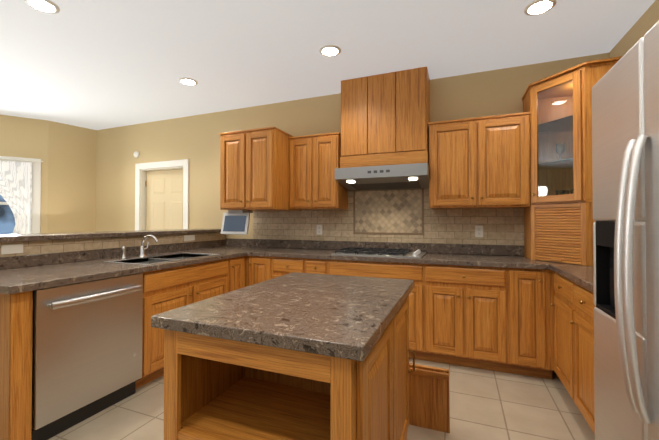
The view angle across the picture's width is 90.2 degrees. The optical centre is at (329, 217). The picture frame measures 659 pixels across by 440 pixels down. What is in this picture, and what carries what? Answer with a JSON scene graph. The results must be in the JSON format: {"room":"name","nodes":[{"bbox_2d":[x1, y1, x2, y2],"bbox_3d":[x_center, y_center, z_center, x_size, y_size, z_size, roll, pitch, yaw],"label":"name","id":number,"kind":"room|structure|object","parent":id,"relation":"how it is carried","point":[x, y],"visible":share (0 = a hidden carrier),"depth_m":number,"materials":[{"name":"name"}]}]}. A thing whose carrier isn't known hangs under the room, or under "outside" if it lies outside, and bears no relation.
{"room":"kitchen","nodes":[
{"label":"kitchen","id":0,"kind":"room"},
{"bbox_2d":[0,115,48,232],"bbox_3d":[-5.155,-0.071,4.277,2.300,2.730,0.120,0,-1,-32],"label":"wall","id":1,"kind":"structure","parent":0,"point":[22,137],"depth_m":4.75,"materials":[{"name":"beige paint"}]},
{"bbox_2d":[0,156,40,233],"bbox_3d":[-4.809,-0.199,4.442,1.420,1.310,0.125,0,-1,-32],"label":"window","id":2,"kind":"structure","parent":1,"relation":"in","point":[36,192],"depth_m":4.75,"materials":[{"name":"white"}]},
{"bbox_2d":[0,158,42,233],"bbox_3d":[-4.778,-0.214,4.393,1.440,1.219,0.036,0,-1,-32],"label":"window curtain","id":3,"kind":"object","parent":2,"relation":"attached to","point":[16,186],"visible":0.85,"depth_m":4.64,"materials":[{"name":"white fabric"}]},
{"bbox_2d":[48,121,95,232],"bbox_3d":[-4.033,-0.062,5.135,0.120,2.730,0.620,0,-1,33],"label":"wall","id":4,"kind":"structure","parent":0,"point":[71,178],"depth_m":5.09,"materials":[{"name":"beige paint"}]},
{"bbox_2d":[48,358,594,439],"bbox_3d":[-2.788,1.318,1.929,9.320,0.100,9.600,0,-1,22],"label":"floor","id":5,"kind":"structure","parent":0,"point":[485,404],"depth_m":2.13,"materials":[{"name":"tile"}]},
{"bbox_2d":[0,272,147,439],"bbox_3d":[-1.830,0.834,2.231,0.780,0.874,0.675,0,-1,22],"label":"base cabinet","id":6,"kind":"object","parent":5,"relation":"on","point":[69,354],"depth_m":1.93,"materials":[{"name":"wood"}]},
{"bbox_2d":[31,273,142,439],"bbox_3d":[-1.474,0.836,2.079,0.137,0.868,0.641,0,-1,22],"label":"dishwasher","id":7,"kind":"object","parent":6,"relation":"in","point":[87,335],"depth_m":2.00,"materials":[{"name":"silver metal"}]},
{"bbox_2d":[0,252,223,295],"bbox_3d":[-1.689,0.381,2.575,0.795,0.040,1.650,0,-1,22],"label":"countertop","id":8,"kind":"structure","parent":6,"relation":"on","point":[12,280],"depth_m":2.16,"materials":[{"name":"brown stone"}]},
{"bbox_2d":[120,244,127,259],"bbox_3d":[-1.816,0.310,2.901,0.042,0.110,0.044,0,-1,22],"label":"soap dispenser","id":9,"kind":"object","parent":8,"relation":"on","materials":[{"name":"silver metal"}]},
{"bbox_2d":[136,236,159,255],"bbox_3d":[-1.664,0.264,3.061,0.231,0.205,0.113,0,-1,22],"label":"faucet","id":10,"kind":"object","parent":8,"relation":"on","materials":[{"name":"silver metal"}]},
{"bbox_2d":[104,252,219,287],"bbox_3d":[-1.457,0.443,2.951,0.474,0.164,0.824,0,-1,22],"label":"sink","id":11,"kind":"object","parent":8,"relation":"in","point":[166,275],"depth_m":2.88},
{"bbox_2d":[0,228,227,243],"bbox_3d":[-2.075,0.162,3.235,0.495,0.039,2.668,0,-1,22],"label":"countertop","id":12,"kind":"structure","parent":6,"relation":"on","point":[7,238],"depth_m":2.79,"materials":[{"name":"brown stone"}]},
{"bbox_2d":[164,256,247,311],"bbox_3d":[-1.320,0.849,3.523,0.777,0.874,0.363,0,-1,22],"label":"base cabinet","id":13,"kind":"object","parent":5,"relation":"on","point":[233,274],"depth_m":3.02,"materials":[{"name":"brown wood"}]},
{"bbox_2d":[248,256,275,285],"bbox_3d":[-0.614,0.851,3.752,0.406,0.874,0.617,0,-1,22],"label":"base cabinet","id":14,"kind":"object","parent":5,"relation":"on","point":[260,268],"depth_m":3.47,"materials":[{"name":"brown wood"}]},
{"bbox_2d":[151,272,414,439],"bbox_3d":[-0.067,0.806,1.494,0.785,0.914,1.060,0,-1,22],"label":"kitchen island","id":15,"kind":"object","parent":5,"relation":"on","point":[299,356],"visible":1,"depth_m":1.18,"materials":[{"name":"wood"}]},
{"bbox_2d":[276,256,311,276],"bbox_3d":[-0.316,0.850,3.634,0.523,0.874,0.617,0,-1,22],"label":"base cabinet","id":16,"kind":"object","parent":5,"relation":"on","point":[284,266],"depth_m":3.34,"materials":[{"name":"brown wood"}]},
{"bbox_2d":[312,260,335,274],"bbox_3d":[-0.025,0.849,3.519,0.391,0.874,0.617,0,-1,22],"label":"base cabinet","id":17,"kind":"object","parent":5,"relation":"on","point":[318,266],"depth_m":3.21,"materials":[{"name":"brown wood"}]},
{"bbox_2d":[336,260,435,361],"bbox_3d":[0.513,0.846,3.307,1.053,0.874,0.617,0,-1,22],"label":"base cabinet","id":18,"kind":"object","parent":5,"relation":"on","point":[422,298],"depth_m":2.89,"materials":[{"name":"brown wood"}]},
{"bbox_2d":[409,363,449,432],"bbox_3d":[0.548,1.067,1.951,0.310,0.407,0.110,0,-1,22],"label":"leaning board","id":19,"kind":"object","parent":5,"relation":"on","point":[429,399],"visible":0.65,"depth_m":1.93,"materials":[{"name":"brown wood"}]},
{"bbox_2d":[436,264,519,374],"bbox_3d":[1.235,0.843,3.021,0.788,0.874,0.617,0,-1,22],"label":"base cabinet","id":20,"kind":"object","parent":5,"relation":"on","point":[478,309],"depth_m":2.71,"materials":[{"name":"brown wood"}]},
{"bbox_2d":[184,244,551,271],"bbox_3d":[0.079,0.389,3.289,3.560,0.040,0.978,0,-1,22],"label":"countertop","id":21,"kind":"structure","parent":20,"relation":"on","point":[229,253],"depth_m":3.09,"materials":[{"name":"brown stone"}]},
{"bbox_2d":[331,247,425,257],"bbox_3d":[0.505,0.347,3.292,0.850,0.042,0.495,0,-1,22],"label":"cooktop","id":22,"kind":"object","parent":21,"relation":"in","point":[349,251],"depth_m":3.16,"materials":[{"name":"silver metal"}]},
{"bbox_2d":[528,204,591,267],"bbox_3d":[1.818,0.142,2.624,0.312,0.438,0.312,0,-1,22],"label":"appliance garage","id":23,"kind":"object","parent":21,"relation":"on","point":[557,233],"depth_m":2.59,"materials":[{"name":"brown wood"}]},
{"bbox_2d":[520,268,547,378],"bbox_3d":[1.618,0.841,2.870,0.325,0.874,0.617,0,-1,22],"label":"base cabinet","id":24,"kind":"object","parent":5,"relation":"on","point":[533,281],"depth_m":2.56,"materials":[{"name":"brown wood"}]},
{"bbox_2d":[552,272,567,391],"bbox_3d":[1.872,0.833,2.156,0.572,0.874,0.562,0,-1,22],"label":"base cabinet","id":25,"kind":"object","parent":5,"relation":"on","point":[557,281],"depth_m":2.38,"materials":[{"name":"brown wood"}]},
{"bbox_2d":[564,280,591,428],"bbox_3d":[1.713,0.829,1.752,0.572,0.874,0.594,0,-1,22],"label":"base cabinet","id":26,"kind":"object","parent":5,"relation":"on","point":[577,300],"depth_m":1.97,"materials":[{"name":"brown wood"}]},
{"bbox_2d":[552,260,593,295],"bbox_3d":[1.823,0.375,2.059,0.588,0.040,1.983,0,-1,22],"label":"countertop","id":27,"kind":"structure","parent":26,"relation":"on","point":[582,274],"depth_m":2.15,"materials":[{"name":"brown stone"}]},
{"bbox_2d":[592,296,595,433],"bbox_3d":[1.562,0.825,1.372,0.572,0.874,0.512,0,-1,22],"label":"base cabinet","id":28,"kind":"object","parent":5,"relation":"on","point":[593,405],"depth_m":1.75,"materials":[{"name":"brown wood"}]},
{"bbox_2d":[592,20,658,439],"bbox_3d":[1.175,0.361,0.738,0.786,1.787,0.910,0,-1,22],"label":"fridge","id":29,"kind":"object","parent":5,"relation":"on","point":[625,132],"visible":1,"depth_m":0.96,"materials":[{"name":"grey metal"}]},
{"bbox_2d":[0,0,654,129],"bbox_3d":[-2.788,-1.512,1.961,9.320,0.100,9.600,0,-1,22],"label":"ceiling","id":30,"kind":"structure","parent":0,"point":[97,64],"depth_m":2.79,"materials":[{"name":"white paint"}]},
{"bbox_2d":[24,0,59,13],"bbox_3d":[-1.968,-1.453,2.250,0.190,0.010,0.190,0,-1,22],"label":"recessed light","id":31,"kind":"object","parent":30,"relation":"in","point":[48,6],"visible":1,"depth_m":2.25,"materials":[{"name":"white"}]},
{"bbox_2d":[178,77,197,84],"bbox_3d":[-1.504,-1.440,3.491,0.190,0.010,0.190,0,-1,22],"label":"recessed light","id":32,"kind":"object","parent":30,"relation":"in","point":[186,81],"visible":1,"depth_m":3.47,"materials":[{"name":"white"}]},
{"bbox_2d":[319,45,340,56],"bbox_3d":[0.006,-1.446,2.862,0.190,0.010,0.190,0,-1,22],"label":"recessed light","id":33,"kind":"object","parent":30,"relation":"in","point":[329,50],"visible":1,"depth_m":2.84,"materials":[{"name":"white"}]},
{"bbox_2d":[524,0,556,15],"bbox_3d":[1.454,-1.453,2.272,0.190,0.010,0.190,0,-1,22],"label":"recessed light","id":34,"kind":"object","parent":30,"relation":"in","point":[536,7],"visible":1,"depth_m":2.27,"materials":[{"name":"white"}]},
{"bbox_2d":[96,53,608,245],"bbox_3d":[-0.601,-0.072,4.156,6.880,2.730,0.120,0,-1,22],"label":"wall","id":35,"kind":"structure","parent":0,"point":[195,140],"depth_m":4.47,"materials":[{"name":"beige paint"}]},
{"bbox_2d":[0,240,223,267],"bbox_3d":[-1.866,0.325,3.177,0.020,0.085,2.578,0,-1,22],"label":"backsplash","id":36,"kind":"structure","parent":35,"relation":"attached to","point":[93,253],"depth_m":2.73,"materials":[{"name":"brown stone"}]},
{"bbox_2d":[133,151,138,157],"bbox_3d":[-2.949,-0.958,5.012,0.100,0.100,0.030,0,-1,22],"label":"detector","id":37,"kind":"object","parent":35,"relation":"attached to","point":[136,154],"visible":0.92,"depth_m":5.00,"materials":[{"name":"white plastic"}]},
{"bbox_2d":[135,159,188,229],"bbox_3d":[-2.453,0.240,4.875,1.045,2.120,0.138,0,-1,22],"label":"door frame","id":38,"kind":"structure","parent":35,"relation":"attached to","point":[140,208],"depth_m":4.93,"materials":[{"name":"white wood"}]},
{"bbox_2d":[146,169,182,229],"bbox_3d":[-2.430,0.290,4.926,0.826,1.998,0.118,0,-1,22],"label":"door","id":39,"kind":"structure","parent":35,"relation":"in","point":[164,201],"depth_m":4.94,"materials":[{"name":"beige wood"}]},
{"bbox_2d":[219,127,295,211],"bbox_3d":[-0.739,-0.506,3.790,0.760,0.848,0.667,0,-1,22],"label":"upper cabinet","id":40,"kind":"object","parent":35,"relation":"attached to","point":[258,166],"depth_m":3.51,"materials":[{"name":"brown wood"}]},
{"bbox_2d":[221,210,252,234],"bbox_3d":[-1.022,0.056,3.744,0.350,0.272,0.232,0,-1,22],"label":"tv","id":41,"kind":"object","parent":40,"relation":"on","point":[236,222],"depth_m":3.66,"materials":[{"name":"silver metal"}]},
{"bbox_2d":[296,133,347,211],"bbox_3d":[-0.123,-0.494,3.718,0.584,0.803,0.347,0,-1,22],"label":"upper cabinet","id":42,"kind":"object","parent":35,"relation":"attached to","point":[315,192],"depth_m":3.55,"materials":[{"name":"brown wood"}]},
{"bbox_2d":[332,67,431,191],"bbox_3d":[0.560,-0.872,3.371,0.897,1.141,0.498,0,-1,22],"label":"upper cabinet","id":43,"kind":"object","parent":35,"relation":"attached to","point":[386,171],"depth_m":3.27,"materials":[{"name":"brown wood"}]},
{"bbox_2d":[335,163,428,190],"bbox_3d":[0.559,-0.395,3.365,0.897,0.188,0.501,0,-1,22],"label":"range hood","id":44,"kind":"object","parent":43,"relation":"attached to","point":[400,177],"depth_m":3.23,"materials":[{"name":"silver metal"}]},
{"bbox_2d":[224,240,592,259],"bbox_3d":[0.530,0.323,3.627,4.106,0.100,0.020,0,-1,22],"label":"backsplash","id":45,"kind":"structure","parent":35,"relation":"attached to","point":[365,245],"depth_m":3.50,"materials":[{"name":"brown stone"}]},
{"bbox_2d":[428,108,531,211],"bbox_3d":[1.391,-0.495,3.119,0.832,0.813,0.347,0,-1,22],"label":"upper cabinet","id":46,"kind":"object","parent":35,"relation":"attached to","point":[479,163],"depth_m":2.95,"materials":[{"name":"brown wood"}]},
{"bbox_2d":[528,68,587,199],"bbox_3d":[1.799,-0.638,2.625,0.284,0.923,0.284,0,-1,22],"label":"upper cabinet","id":47,"kind":"object","parent":0,"relation":"attached to","point":[557,169],"depth_m":2.77,"materials":[{"name":"brown wood"}]},
{"bbox_2d":[609,0,658,57],"bbox_3d":[1.123,-0.126,-0.676,0.120,2.730,7.600,0,-1,22],"label":"wall","id":48,"kind":"structure","parent":0,"point":[642,26],"depth_m":2.44,"materials":[{"name":"beige paint"}]},
{"label":"outside","id":49,"kind":"structure","parent":0,"visible":0},
{"bbox_2d":[0,195,15,233],"bbox_3d":[-5.130,-0.094,4.945,2.200,2.130,0.020,0,-1,-32],"label":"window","id":50,"kind":"structure","parent":49,"point":[4,226],"depth_m":5.04,"materials":[{"name":"blue glass"}]}
]}

